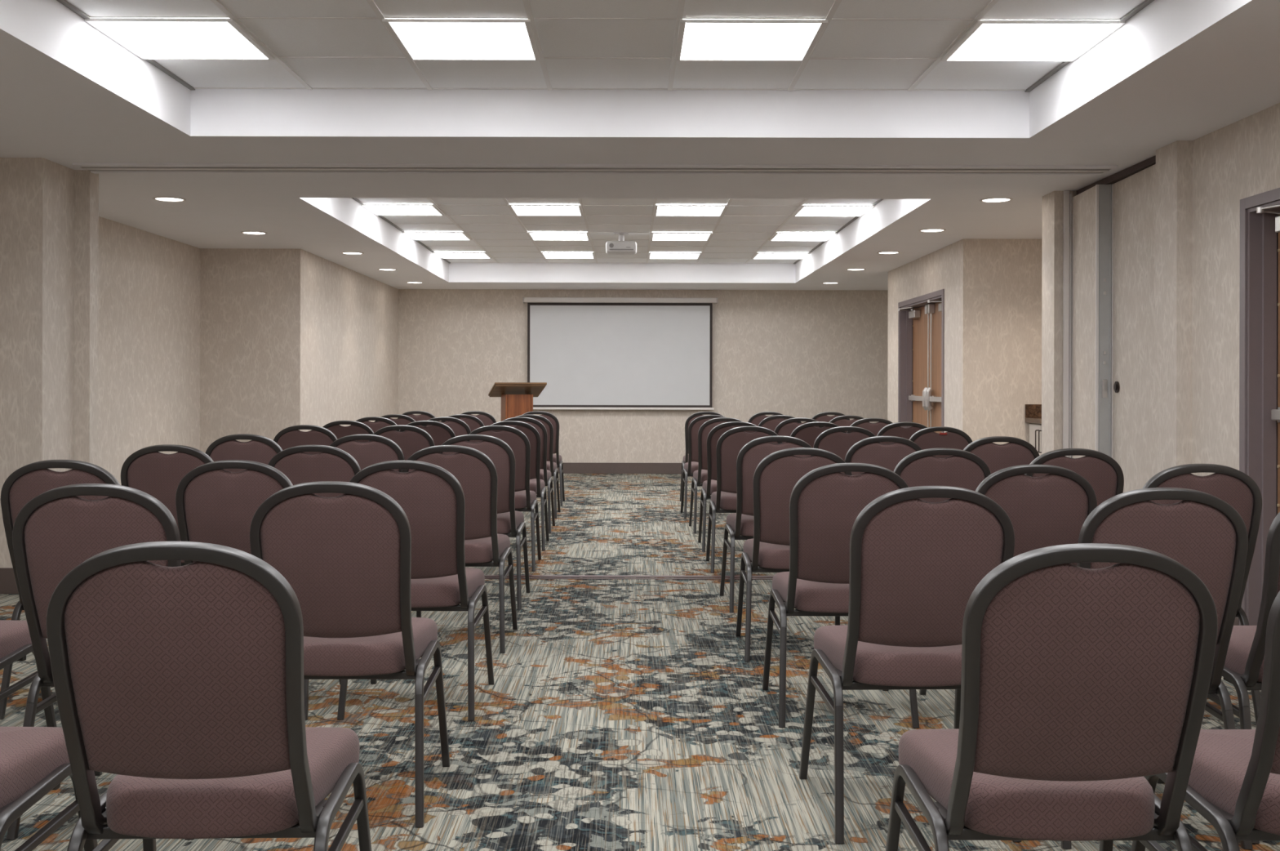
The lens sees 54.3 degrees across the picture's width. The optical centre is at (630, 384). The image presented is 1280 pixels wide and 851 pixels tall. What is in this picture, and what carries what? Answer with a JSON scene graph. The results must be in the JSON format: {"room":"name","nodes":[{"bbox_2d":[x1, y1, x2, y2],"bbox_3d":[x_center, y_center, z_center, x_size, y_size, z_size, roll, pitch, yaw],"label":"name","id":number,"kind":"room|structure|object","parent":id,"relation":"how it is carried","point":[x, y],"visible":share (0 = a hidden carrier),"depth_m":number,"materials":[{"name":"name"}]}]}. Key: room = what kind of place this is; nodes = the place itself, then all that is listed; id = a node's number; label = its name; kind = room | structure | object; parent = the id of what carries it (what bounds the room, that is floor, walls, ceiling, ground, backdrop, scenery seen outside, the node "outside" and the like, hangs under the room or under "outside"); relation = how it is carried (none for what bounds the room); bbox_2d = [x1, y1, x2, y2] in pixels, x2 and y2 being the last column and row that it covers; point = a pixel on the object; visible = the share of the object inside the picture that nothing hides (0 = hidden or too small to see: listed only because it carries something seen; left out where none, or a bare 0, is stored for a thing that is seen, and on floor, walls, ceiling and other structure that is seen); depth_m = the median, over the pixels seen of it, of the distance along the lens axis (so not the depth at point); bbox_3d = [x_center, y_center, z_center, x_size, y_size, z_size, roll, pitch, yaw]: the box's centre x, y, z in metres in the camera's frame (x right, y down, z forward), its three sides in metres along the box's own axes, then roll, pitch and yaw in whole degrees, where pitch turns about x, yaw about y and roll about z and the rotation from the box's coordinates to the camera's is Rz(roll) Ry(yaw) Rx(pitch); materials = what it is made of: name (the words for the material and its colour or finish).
{"room":"conference room","nodes":[
{"label":"conference room","id":0,"kind":"room"},
{"bbox_2d":[0,157,98,567],"bbox_3d":[-3.695,-0.053,7.220,1.010,2.430,0.520,0,0,0],"label":"wall","id":1,"kind":"structure","parent":0,"point":[49,210],"depth_m":7.00,"materials":[{"name":"paint"}]},
{"bbox_2d":[97,216,200,484],"bbox_3d":[-4.100,-0.054,9.540,0.200,2.430,4.120,0,0,0],"label":"wall","id":2,"kind":"structure","parent":0,"point":[148,345],"depth_m":10.28,"materials":[{"name":"paint"}]},
{"bbox_2d":[200,248,398,453],"bbox_3d":[-3.635,-0.053,14.050,1.130,2.430,4.900,0,0,0],"label":"wall","id":3,"kind":"structure","parent":0,"point":[289,337],"depth_m":11.60,"materials":[{"name":"paint"}]},
{"bbox_2d":[66,0,1145,88],"bbox_3d":[-0.104,-1.632,2.683,4.263,0.257,7.323,0,0,0],"label":"ceiling","id":4,"kind":"structure","parent":0,"point":[284,37],"depth_m":5.46,"materials":[{"name":"tile"}]},
{"bbox_2d":[84,17,274,59],"bbox_3d":[-1.932,-1.495,5.410,0.606,0.012,0.606,0,0,0],"label":"recessed light","id":5,"kind":"object","parent":4,"relation":"in","point":[148,38],"visible":1,"depth_m":5.37,"materials":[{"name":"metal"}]},
{"bbox_2d":[382,18,541,60],"bbox_3d":[-0.713,-1.492,5.410,0.606,0.012,0.606,0,0,0],"label":"recessed light","id":6,"kind":"object","parent":4,"relation":"in","point":[419,39],"visible":1,"depth_m":5.37,"materials":[{"name":"white plastic"}]},
{"bbox_2d":[57,0,1154,92],"bbox_3d":[-0.104,-1.500,2.683,4.239,0.006,7.321,0,0,0],"label":"trim","id":7,"kind":"structure","parent":4,"relation":"attached to","point":[833,10],"depth_m":5.53,"materials":[{"name":"metal"}]},
{"bbox_2d":[674,19,827,61],"bbox_3d":[0.505,-1.489,5.410,0.606,0.012,0.606,0,0,0],"label":"recessed light","id":8,"kind":"object","parent":4,"relation":"in","point":[753,40],"visible":1,"depth_m":5.37,"materials":[{"name":"white plastic"}]},
{"bbox_2d":[941,20,1125,61],"bbox_3d":[1.724,-1.487,5.410,0.606,0.012,0.606,0,0,0],"label":"recessed light","id":9,"kind":"object","parent":4,"relation":"in","point":[985,40],"visible":1,"depth_m":5.37,"materials":[{"name":"white plastic"}]},
{"bbox_2d":[355,197,878,262],"bbox_3d":[-0.104,-1.632,11.895,4.263,0.257,6.928,0,0,0],"label":"ceiling","id":10,"kind":"structure","parent":0,"point":[726,238],"depth_m":11.91,"materials":[{"name":"tile"}]},
{"bbox_2d":[361,204,444,215],"bbox_3d":[-1.932,-1.495,10.660,0.606,0.012,0.606,0,0,0],"label":"recessed light","id":11,"kind":"object","parent":10,"relation":"in","point":[377,209],"visible":1,"depth_m":10.61,"materials":[{"name":"white plastic"}]},
{"bbox_2d":[402,231,471,239],"bbox_3d":[-1.932,-1.495,12.530,0.606,0.012,0.606,0,0,0],"label":"recessed light","id":12,"kind":"object","parent":10,"relation":"in","point":[413,235],"visible":1,"depth_m":12.47,"materials":[{"name":"white plastic"}]},
{"bbox_2d":[432,251,492,258],"bbox_3d":[-1.932,-1.495,14.380,0.606,0.012,0.606,0,0,0],"label":"recessed light","id":13,"kind":"object","parent":10,"relation":"in","point":[440,254],"visible":1,"depth_m":14.34,"materials":[{"name":"white plastic"}]},
{"bbox_2d":[507,204,583,215],"bbox_3d":[-0.713,-1.492,10.660,0.606,0.012,0.606,0,0,0],"label":"recessed light","id":14,"kind":"object","parent":10,"relation":"in","point":[517,209],"visible":1,"depth_m":10.59,"materials":[{"name":"white plastic"}]},
{"bbox_2d":[526,231,590,239],"bbox_3d":[-0.713,-1.492,12.530,0.606,0.012,0.606,0,0,0],"label":"recessed light","id":15,"kind":"object","parent":10,"relation":"in","point":[533,235],"visible":1,"depth_m":12.45,"materials":[{"name":"white plastic"}]},
{"bbox_2d":[540,252,595,258],"bbox_3d":[-0.713,-1.492,14.380,0.606,0.012,0.606,0,0,0],"label":"recessed light","id":16,"kind":"object","parent":10,"relation":"in","point":[545,255],"visible":1,"depth_m":14.33,"materials":[{"name":"white plastic"}]},
{"bbox_2d":[351,197,883,263],"bbox_3d":[-0.104,-1.500,11.895,4.239,0.006,6.926,0,0,0],"label":"trim","id":17,"kind":"structure","parent":10,"relation":"attached to","point":[805,200],"depth_m":11.93,"materials":[{"name":"metal"}]},
{"bbox_2d":[605,232,636,254],"bbox_3d":[-0.091,-1.399,12.348,0.304,0.200,0.265,0,0,0],"label":"projector","id":18,"kind":"object","parent":10,"relation":"attached to","point":[620,246],"visible":1,"depth_m":12.23,"materials":[{"name":"white plastic"}]},
{"bbox_2d":[647,252,702,258],"bbox_3d":[0.505,-1.489,14.380,0.606,0.012,0.606,0,0,0],"label":"recessed light","id":19,"kind":"object","parent":10,"relation":"in","point":[651,255],"visible":1,"depth_m":14.30,"materials":[{"name":"white plastic"}]},
{"bbox_2d":[649,231,712,240],"bbox_3d":[0.505,-1.489,12.530,0.606,0.012,0.606,0,0,0],"label":"recessed light","id":20,"kind":"object","parent":10,"relation":"in","point":[655,236],"visible":1,"depth_m":12.49,"materials":[{"name":"white plastic"}]},
{"bbox_2d":[653,233,710,239],"bbox_3d":[0.505,-1.490,12.530,0.554,0.008,0.584,0,0,0],"label":"diffuser","id":21,"kind":"object","parent":20,"relation":"attached to","point":[655,236],"depth_m":12.49,"materials":[{"name":"white plastic"}]},
{"bbox_2d":[653,204,728,216],"bbox_3d":[0.505,-1.489,10.660,0.606,0.012,0.606,0,0,0],"label":"recessed light","id":22,"kind":"object","parent":10,"relation":"in","point":[660,210],"visible":1,"depth_m":10.62,"materials":[{"name":"white plastic"}]},
{"bbox_2d":[751,252,809,258],"bbox_3d":[1.724,-1.487,14.380,0.606,0.012,0.606,0,0,0],"label":"recessed light","id":23,"kind":"object","parent":10,"relation":"in","point":[758,255],"visible":1,"depth_m":14.28,"materials":[{"name":"white plastic"}]},
{"bbox_2d":[768,232,837,240],"bbox_3d":[1.724,-1.487,12.530,0.606,0.012,0.606,0,0,0],"label":"recessed light","id":24,"kind":"object","parent":10,"relation":"in","point":[777,236],"visible":1,"depth_m":12.47,"materials":[{"name":"white plastic"}]},
{"bbox_2d":[792,204,874,216],"bbox_3d":[1.724,-1.487,10.660,0.606,0.012,0.606,0,0,0],"label":"recessed light","id":25,"kind":"object","parent":10,"relation":"in","point":[804,210],"visible":1,"depth_m":10.60,"materials":[{"name":"white plastic"}]},
{"bbox_2d":[0,0,1279,289],"bbox_3d":[0.003,-1.520,6.750,8.500,0.520,19.900,0,0,0],"label":"ceiling","id":26,"kind":"structure","parent":0,"point":[70,93],"depth_m":6.43,"materials":[{"name":"paint"}]},
{"bbox_2d":[71,163,1118,176],"bbox_3d":[-0.202,-1.254,7.270,5.970,0.012,0.300,0,0,0],"label":"trim","id":27,"kind":"structure","parent":26,"relation":"attached to","point":[95,168],"depth_m":7.25,"materials":[{"name":"paint"}]},
{"bbox_2d":[0,473,1279,850],"bbox_3d":[-0.003,1.220,6.750,8.500,0.100,19.900,0,0,0],"label":"floor","id":28,"kind":"structure","parent":0,"point":[617,714],"depth_m":4.33,"materials":[{"name":"carpet"}]},
{"bbox_2d":[0,619,57,726],"bbox_3d":[-1.953,0.708,3.472,0.484,0.921,0.610,0,0,0],"label":"banquet chair","id":29,"kind":"object","parent":28,"relation":"on","point":[15,642],"visible":0.48,"depth_m":3.57,"materials":[{"name":"fabric"}]},
{"bbox_2d":[0,726,97,850],"bbox_3d":[-1.338,0.713,2.342,0.484,0.913,0.610,0,0,0],"label":"banquet chair","id":30,"kind":"object","parent":28,"relation":"on","point":[34,761],"visible":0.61,"depth_m":2.40,"materials":[{"name":"fabric"}]},
{"bbox_2d":[0,459,119,719],"bbox_3d":[-1.971,0.713,4.586,0.484,0.911,0.610,0,0,-1],"label":"banquet chair","id":31,"kind":"object","parent":28,"relation":"on","point":[29,481],"visible":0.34,"depth_m":4.30,"materials":[{"name":"fabric"}]},
{"bbox_2d":[6,483,193,839],"bbox_3d":[-1.362,0.710,3.442,0.484,0.921,0.610,0,0,0],"label":"banquet chair","id":32,"kind":"object","parent":28,"relation":"on","point":[57,530],"visible":0.49,"depth_m":3.16,"materials":[{"name":"fabric"}]},
{"bbox_2d":[120,444,213,565],"bbox_3d":[-2.004,0.713,5.679,0.484,0.911,0.610,0,0,-1],"label":"banquet chair","id":33,"kind":"object","parent":28,"relation":"on","point":[148,470],"visible":0.31,"depth_m":5.39,"materials":[{"name":"fabric"}]},
{"bbox_2d":[46,541,371,850],"bbox_3d":[-0.765,0.715,2.342,0.484,0.913,0.610,0,0,-1],"label":"banquet chair","id":34,"kind":"object","parent":28,"relation":"on","point":[184,684],"visible":1,"depth_m":2.10,"materials":[{"name":"fabric"}]},
{"bbox_2d":[205,433,282,471],"bbox_3d":[-1.998,0.710,6.732,0.484,0.916,0.610,0,0,0],"label":"banquet chair","id":35,"kind":"object","parent":28,"relation":"on","point":[261,449],"visible":0.25,"depth_m":6.44,"materials":[{"name":"fabric"}]},
{"bbox_2d":[175,459,341,719],"bbox_3d":[-1.360,0.714,4.586,0.484,0.911,0.610,0,0,1],"label":"banquet chair","id":36,"kind":"object","parent":28,"relation":"on","point":[215,504],"visible":0.32,"depth_m":4.31,"materials":[{"name":"fabric"}]},
{"bbox_2d":[273,424,337,454],"bbox_3d":[-2.029,0.708,8.057,0.484,0.921,0.610,0,0,0],"label":"banquet chair","id":37,"kind":"object","parent":28,"relation":"on","point":[289,437],"visible":0.14,"depth_m":7.77,"materials":[{"name":"fabric"}]},
{"bbox_2d":[267,444,360,497],"bbox_3d":[-1.372,0.714,5.679,0.484,0.911,0.610,0,0,1],"label":"banquet chair","id":38,"kind":"object","parent":28,"relation":"on","point":[332,464],"visible":0.27,"depth_m":5.39,"materials":[{"name":"fabric"}]},
{"bbox_2d":[322,420,373,442],"bbox_3d":[-2.004,0.708,9.042,0.484,0.921,0.610,0,0,-1],"label":"banquet chair","id":39,"kind":"object","parent":28,"relation":"on","point":[356,427],"visible":0.16,"depth_m":8.75,"materials":[{"name":"fabric"}]},
{"bbox_2d":[249,480,449,826],"bbox_3d":[-0.790,0.711,3.532,0.484,0.921,0.610,0,0,-1],"label":"banquet chair","id":40,"kind":"object","parent":28,"relation":"on","point":[346,558],"visible":0.78,"depth_m":3.28,"materials":[{"name":"fabric"}]},
{"bbox_2d":[329,434,404,471],"bbox_3d":[-1.385,0.712,6.732,0.484,0.916,0.610,0,0,-1],"label":"banquet chair","id":41,"kind":"object","parent":28,"relation":"on","point":[379,449],"visible":0.23,"depth_m":6.44,"materials":[{"name":"fabric"}]},
{"bbox_2d":[355,416,399,432],"bbox_3d":[-2.015,0.708,10.062,0.484,0.921,0.610,0,0,-1],"label":"banquet chair","id":42,"kind":"object","parent":28,"relation":"on","point":[383,422],"visible":0.08,"depth_m":9.77,"materials":[{"name":"fabric"}]},
{"bbox_2d":[368,424,435,460],"bbox_3d":[-1.427,0.709,8.057,0.484,0.921,0.610,0,0,1],"label":"banquet chair","id":43,"kind":"object","parent":28,"relation":"on","point":[414,439],"visible":0.21,"depth_m":7.77,"materials":[{"name":"fabric"}]},
{"bbox_2d":[337,460,494,719],"bbox_3d":[-0.778,0.715,4.586,0.484,0.911,0.610,0,0,1],"label":"banquet chair","id":44,"kind":"object","parent":28,"relation":"on","point":[432,499],"visible":0.57,"depth_m":4.34,"materials":[{"name":"fabric"}]},
{"bbox_2d":[399,420,455,445],"bbox_3d":[-1.436,0.709,9.042,0.484,0.921,0.610,0,0,0],"label":"banquet chair","id":45,"kind":"object","parent":28,"relation":"on","point":[440,432],"visible":0.19,"depth_m":8.75,"materials":[{"name":"fabric"}]},
{"bbox_2d":[421,416,471,436],"bbox_3d":[-1.453,0.709,10.062,0.484,0.921,0.610,0,0,1],"label":"banquet chair","id":46,"kind":"object","parent":28,"relation":"on","point":[460,427],"visible":0.13,"depth_m":9.77,"materials":[{"name":"fabric"}]},
{"bbox_2d":[401,444,517,653],"bbox_3d":[-0.784,0.715,5.679,0.484,0.911,0.610,0,0,1],"label":"banquet chair","id":47,"kind":"object","parent":28,"relation":"on","point":[476,473],"visible":0.55,"depth_m":5.44,"materials":[{"name":"fabric"}]},
{"bbox_2d":[440,434,529,608],"bbox_3d":[-0.806,0.713,6.732,0.484,0.916,0.610,0,0,0],"label":"banquet chair","id":48,"kind":"object","parent":28,"relation":"on","point":[508,520],"visible":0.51,"depth_m":6.49,"materials":[{"name":"fabric"}]},
{"bbox_2d":[466,425,541,571],"bbox_3d":[-0.836,0.711,8.057,0.484,0.921,0.610,0,0,0],"label":"banquet chair","id":49,"kind":"object","parent":28,"relation":"on","point":[525,499],"visible":0.44,"depth_m":7.82,"materials":[{"name":"fabric"}]},
{"bbox_2d":[488,382,546,421],"bbox_3d":[-1.252,0.569,13.755,0.570,1.196,0.510,0,0,-15],"label":"lectern","id":50,"kind":"object","parent":28,"relation":"on","point":[517,397],"visible":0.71,"depth_m":13.61,"materials":[{"name":"brown wood"}]},
{"bbox_2d":[490,420,549,550],"bbox_3d":[-0.845,0.711,9.042,0.484,0.921,0.610,0,0,-1],"label":"banquet chair","id":51,"kind":"object","parent":28,"relation":"on","point":[537,485],"visible":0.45,"depth_m":8.81,"materials":[{"name":"fabric"}]},
{"bbox_2d":[502,417,555,533],"bbox_3d":[-0.864,0.711,10.062,0.484,0.921,0.610,0,0,0],"label":"banquet chair","id":52,"kind":"object","parent":28,"relation":"on","point":[544,474],"visible":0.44,"depth_m":9.84,"materials":[{"name":"fabric"}]},
{"bbox_2d":[515,414,560,518],"bbox_3d":[-0.883,0.714,11.172,0.484,0.914,0.610,0,0,0],"label":"banquet chair","id":53,"kind":"object","parent":28,"relation":"on","point":[552,466],"visible":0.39,"depth_m":10.95,"materials":[{"name":"fabric"}]},
{"bbox_2d":[522,410,564,506],"bbox_3d":[-0.898,0.711,12.292,0.484,0.921,0.610,0,0,-1],"label":"banquet chair","id":54,"kind":"object","parent":28,"relation":"on","point":[557,458],"visible":0.38,"depth_m":12.07,"materials":[{"name":"metal"}]},
{"bbox_2d":[680,411,723,504],"bbox_3d":[0.736,0.714,12.292,0.484,0.921,0.610,0,0,1],"label":"banquet chair","id":55,"kind":"object","parent":28,"relation":"on","point":[691,417],"visible":0.21,"depth_m":12.03,"materials":[{"name":"metal"}]},
{"bbox_2d":[680,414,728,518],"bbox_3d":[0.706,0.717,11.172,0.484,0.914,0.610,0,0,-1],"label":"banquet chair","id":56,"kind":"object","parent":28,"relation":"on","point":[691,465],"visible":0.34,"depth_m":10.94,"materials":[{"name":"fabric"}]},
{"bbox_2d":[688,417,742,533],"bbox_3d":[0.733,0.714,10.072,0.484,0.921,0.610,0,0,-1],"label":"banquet chair","id":57,"kind":"object","parent":28,"relation":"on","point":[700,475],"visible":0.38,"depth_m":9.84,"materials":[{"name":"fabric"}]},
{"bbox_2d":[697,421,757,551],"bbox_3d":[0.743,0.714,8.982,0.484,0.921,0.610,0,0,0],"label":"banquet chair","id":58,"kind":"object","parent":28,"relation":"on","point":[709,486],"visible":0.41,"depth_m":8.75,"materials":[{"name":"fabric"}]},
{"bbox_2d":[706,426,782,573],"bbox_3d":[0.742,0.714,8.012,0.484,0.921,0.610,0,0,0],"label":"banquet chair","id":59,"kind":"object","parent":28,"relation":"on","point":[730,443],"visible":0.5,"depth_m":7.77,"materials":[{"name":"fabric"}]},
{"bbox_2d":[720,435,813,613],"bbox_3d":[0.745,0.717,6.652,0.484,0.916,0.610,0,0,-1],"label":"banquet chair","id":60,"kind":"object","parent":28,"relation":"on","point":[741,522],"visible":0.5,"depth_m":6.41,"materials":[{"name":"fabric"}]},
{"bbox_2d":[758,414,801,431],"bbox_3d":[1.308,0.719,11.172,0.484,0.914,0.610,0,0,-1],"label":"banquet chair","id":61,"kind":"object","parent":28,"relation":"on","point":[771,422],"visible":0.09,"depth_m":10.88,"materials":[{"name":"fabric"}]},
{"bbox_2d":[735,447,852,661],"bbox_3d":[0.729,0.719,5.522,0.484,0.911,0.610,0,0,1],"label":"banquet chair","id":62,"kind":"object","parent":28,"relation":"on","point":[775,476],"visible":0.54,"depth_m":5.28,"materials":[{"name":"fabric"}]},
{"bbox_2d":[773,417,823,442],"bbox_3d":[1.331,0.716,10.072,0.484,0.921,0.610,0,0,0],"label":"banquet chair","id":63,"kind":"object","parent":28,"relation":"on","point":[786,427],"visible":0.12,"depth_m":9.78,"materials":[{"name":"fabric"}]},
{"bbox_2d":[790,421,846,448],"bbox_3d":[1.315,0.716,8.982,0.484,0.921,0.610,0,0,0],"label":"banquet chair","id":64,"kind":"object","parent":28,"relation":"on","point":[808,433],"visible":0.15,"depth_m":8.69,"materials":[{"name":"fabric"}]},
{"bbox_2d":[762,462,919,727],"bbox_3d":[0.749,0.719,4.502,0.484,0.911,0.610,0,0,0],"label":"banquet chair","id":65,"kind":"object","parent":28,"relation":"on","point":[825,503],"visible":0.64,"depth_m":4.26,"materials":[{"name":"fabric"}]},
{"bbox_2d":[813,426,879,460],"bbox_3d":[1.342,0.716,8.012,0.484,0.921,0.610,0,0,0],"label":"banquet chair","id":66,"kind":"object","parent":28,"relation":"on","point":[833,440],"visible":0.23,"depth_m":7.72,"materials":[{"name":"fabric"}]},
{"bbox_2d":[846,417,892,435],"bbox_3d":[1.899,0.717,10.072,0.484,0.921,0.610,0,0,-1],"label":"banquet chair","id":67,"kind":"object","parent":28,"relation":"on","point":[874,428],"visible":0.12,"depth_m":9.78,"materials":[{"name":"fabric"}]},
{"bbox_2d":[844,435,922,475],"bbox_3d":[1.304,0.718,6.652,0.484,0.916,0.610,0,0,0],"label":"banquet chair","id":68,"kind":"object","parent":28,"relation":"on","point":[867,451],"visible":0.23,"depth_m":6.36,"materials":[{"name":"fabric"}]},
{"bbox_2d":[876,422,927,444],"bbox_3d":[1.918,0.717,8.982,0.484,0.921,0.610,0,0,0],"label":"banquet chair","id":69,"kind":"object","parent":28,"relation":"on","point":[894,428],"visible":0.15,"depth_m":8.69,"materials":[{"name":"fabric"}]},
{"bbox_2d":[799,485,1021,843],"bbox_3d":[0.756,0.714,3.432,0.484,0.921,0.610,0,0,-2],"label":"banquet chair","id":70,"kind":"object","parent":28,"relation":"on","point":[916,564],"visible":0.85,"depth_m":3.18,"materials":[{"name":"fabric"}]},
{"bbox_2d":[909,426,972,457],"bbox_3d":[1.921,0.717,8.011,0.484,0.921,0.612,0,0,0],"label":"banquet chair","id":71,"kind":"object","parent":28,"relation":"on","point":[926,438],"visible":0.16,"depth_m":7.72,"materials":[{"name":"fabric"}]},
{"bbox_2d":[893,448,991,502],"bbox_3d":[1.314,0.720,5.522,0.484,0.911,0.610,0,0,1],"label":"banquet chair","id":72,"kind":"object","parent":28,"relation":"on","point":[964,468],"visible":0.27,"depth_m":5.23,"materials":[{"name":"fabric"}]},
{"bbox_2d":[963,435,1039,474],"bbox_3d":[1.886,0.719,6.652,0.484,0.916,0.610,0,0,0],"label":"banquet chair","id":73,"kind":"object","parent":28,"relation":"on","point":[1017,451],"visible":0.25,"depth_m":6.36,"materials":[{"name":"fabric"}]},
{"bbox_2d":[919,464,1097,694],"bbox_3d":[1.345,0.720,4.442,0.484,0.911,0.610,0,0,-1],"label":"banquet chair","id":74,"kind":"object","parent":28,"relation":"on","point":[1051,508],"visible":0.36,"depth_m":4.16,"materials":[{"name":"fabric"}]},
{"bbox_2d":[1029,422,1041,455],"bbox_3d":[3.682,0.749,10.010,0.612,0.858,1.340,0,0,0],"label":"base cabinet","id":75,"kind":"object","parent":28,"relation":"on","point":[1035,428],"visible":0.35,"depth_m":10.47,"materials":[{"name":"white laminate"}]},
{"bbox_2d":[1025,404,1041,423],"bbox_3d":[3.687,0.242,9.998,0.615,0.153,1.395,0,0,0],"label":"countertop","id":76,"kind":"structure","parent":75,"relation":"on","point":[1033,411],"depth_m":10.68,"materials":[{"name":"brown stone"}]},
{"bbox_2d":[885,542,1217,850],"bbox_3d":[0.763,0.718,2.342,0.484,0.913,0.610,0,0,0],"label":"banquet chair","id":77,"kind":"object","parent":28,"relation":"on","point":[1079,685],"visible":1,"depth_m":2.10,"materials":[{"name":"fabric"}]},
{"bbox_2d":[1024,448,1124,506],"bbox_3d":[1.868,0.722,5.522,0.484,0.911,0.610,0,0,1],"label":"banquet chair","id":78,"kind":"object","parent":28,"relation":"on","point":[1104,474],"visible":0.23,"depth_m":5.23,"materials":[{"name":"fabric"}]},
{"bbox_2d":[1060,487,1253,848],"bbox_3d":[1.333,0.716,3.392,0.484,0.921,0.610,0,0,0],"label":"banquet chair","id":79,"kind":"object","parent":28,"relation":"on","point":[1202,531],"visible":0.36,"depth_m":3.11,"materials":[{"name":"fabric"}]},
{"bbox_2d":[1142,463,1262,724],"bbox_3d":[1.928,0.722,4.502,0.484,0.911,0.610,0,0,-1],"label":"banquet chair","id":80,"kind":"object","parent":28,"relation":"on","point":[1235,487],"visible":0.24,"depth_m":4.21,"materials":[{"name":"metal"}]},
{"bbox_2d":[1130,591,1279,850],"bbox_3d":[1.273,0.719,2.342,0.484,0.913,0.610,0,0,0],"label":"banquet chair","id":81,"kind":"object","parent":28,"relation":"on","point":[1233,784],"visible":0.81,"depth_m":2.21,"materials":[{"name":"fabric"}]},
{"bbox_2d":[1207,511,1279,843],"bbox_3d":[1.828,0.717,3.432,0.484,0.921,0.610,0,0,0],"label":"banquet chair","id":82,"kind":"object","parent":28,"relation":"on","point":[1243,668],"visible":0.52,"depth_m":3.27,"materials":[{"name":"fabric"}]},
{"bbox_2d":[398,288,888,462],"bbox_3d":[0.500,-0.044,16.575,7.400,2.430,0.150,0,0,0],"label":"wall","id":83,"kind":"structure","parent":0,"point":[806,353],"depth_m":16.50,"materials":[{"name":"paint"}]},
{"bbox_2d":[556,462,681,473],"bbox_3d":[0.463,1.100,16.494,7.070,0.143,0.012,0,0,0],"label":"baseboard","id":84,"kind":"structure","parent":83,"relation":"attached to","point":[568,467],"depth_m":16.49,"materials":[{"name":"plastic"}]},
{"bbox_2d":[522,297,717,409],"bbox_3d":[-0.135,-0.414,16.441,2.563,1.478,0.111,0,0,0],"label":"projection screen","id":85,"kind":"object","parent":83,"relation":"attached to","point":[590,353],"visible":0.87,"depth_m":16.42,"materials":[{"name":"white fabric"}]},
{"bbox_2d":[887,238,998,444],"bbox_3d":[3.000,-0.038,12.265,0.300,2.430,3.130,0,0,0],"label":"wall","id":86,"kind":"structure","parent":0,"point":[966,269],"depth_m":10.70,"materials":[{"name":"paint"}]},
{"bbox_2d":[897,288,944,433],"bbox_3d":[2.894,0.152,12.290,0.251,2.050,1.900,0,0,0],"label":"door","id":87,"kind":"structure","parent":86,"relation":"in","point":[921,323],"depth_m":12.70,"materials":[{"name":"wood"}]},
{"bbox_2d":[997,238,1042,444],"bbox_3d":[3.675,-0.037,10.775,1.050,2.430,0.150,0,0,0],"label":"wall","id":88,"kind":"structure","parent":0,"point":[1020,260],"depth_m":10.70,"materials":[{"name":"paint"}]},
{"bbox_2d":[1041,191,1076,457],"bbox_3d":[3.468,-0.037,8.180,1.465,2.430,0.240,0,0,0],"label":"wall","id":89,"kind":"structure","parent":0,"point":[1053,202],"depth_m":8.10,"materials":[{"name":"paint"}]},
{"bbox_2d":[1062,190,1071,457],"bbox_3d":[2.816,-0.038,8.043,0.052,2.428,0.026,0,0,0],"label":"trim","id":90,"kind":"structure","parent":89,"relation":"attached to","point":[1067,215],"depth_m":8.03,"materials":[{"name":"white plastic"}]},
{"bbox_2d":[1111,140,1192,474],"bbox_3d":[3.000,-0.038,7.230,0.400,2.430,1.660,0,0,0],"label":"wall","id":91,"kind":"structure","parent":0,"point":[1174,161],"depth_m":6.45,"materials":[{"name":"paint"}]},
{"bbox_2d":[1076,155,1155,195],"bbox_3d":[2.948,-1.233,7.355,0.170,0.039,1.370,0,0,0],"label":"trim","id":92,"kind":"structure","parent":91,"relation":"attached to","point":[1137,167],"depth_m":7.27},
{"bbox_2d":[1071,184,1111,457],"bbox_3d":[2.866,-0.026,7.770,0.090,2.365,0.526,0,0,4],"label":"partition panel","id":93,"kind":"object","parent":92,"relation":"hanging from","point":[1091,239],"visible":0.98,"depth_m":7.63,"materials":[{"name":"paper"}]},
{"bbox_2d":[1111,164,1155,492],"bbox_3d":[2.908,-0.026,7.099,0.086,2.365,0.831,0,0,3],"label":"partition panel","id":94,"kind":"object","parent":92,"relation":"hanging from","point":[1133,197],"visible":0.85,"depth_m":7.15,"materials":[{"name":"fabric"}]},
{"bbox_2d":[1191,102,1279,475],"bbox_3d":[3.040,-0.038,1.600,0.320,2.430,9.600,0,0,0],"label":"wall","id":95,"kind":"structure","parent":0,"point":[1233,162],"depth_m":6.08,"materials":[{"name":"paint"}]},
{"bbox_2d":[1239,187,1279,625],"bbox_3d":[2.924,0.152,4.905,0.251,2.050,1.950,0,0,0],"label":"door","id":96,"kind":"structure","parent":95,"relation":"in","point":[1260,225],"depth_m":5.81,"materials":[{"name":"paint"}]},
{"bbox_3d":[-3.975,-0.054,1.880,0.150,2.430,10.160,0,0,0],"label":"wall","id":97,"kind":"structure","parent":0,"visible":0},
{"bbox_2d":[0,567,18,593],"bbox_3d":[-3.531,1.091,6.719,0.942,0.143,19.538,0,0,0],"label":"baseboard","id":98,"kind":"structure","parent":97,"relation":"attached to","point":[7,580],"depth_m":6.95,"materials":[{"name":"plastic"}]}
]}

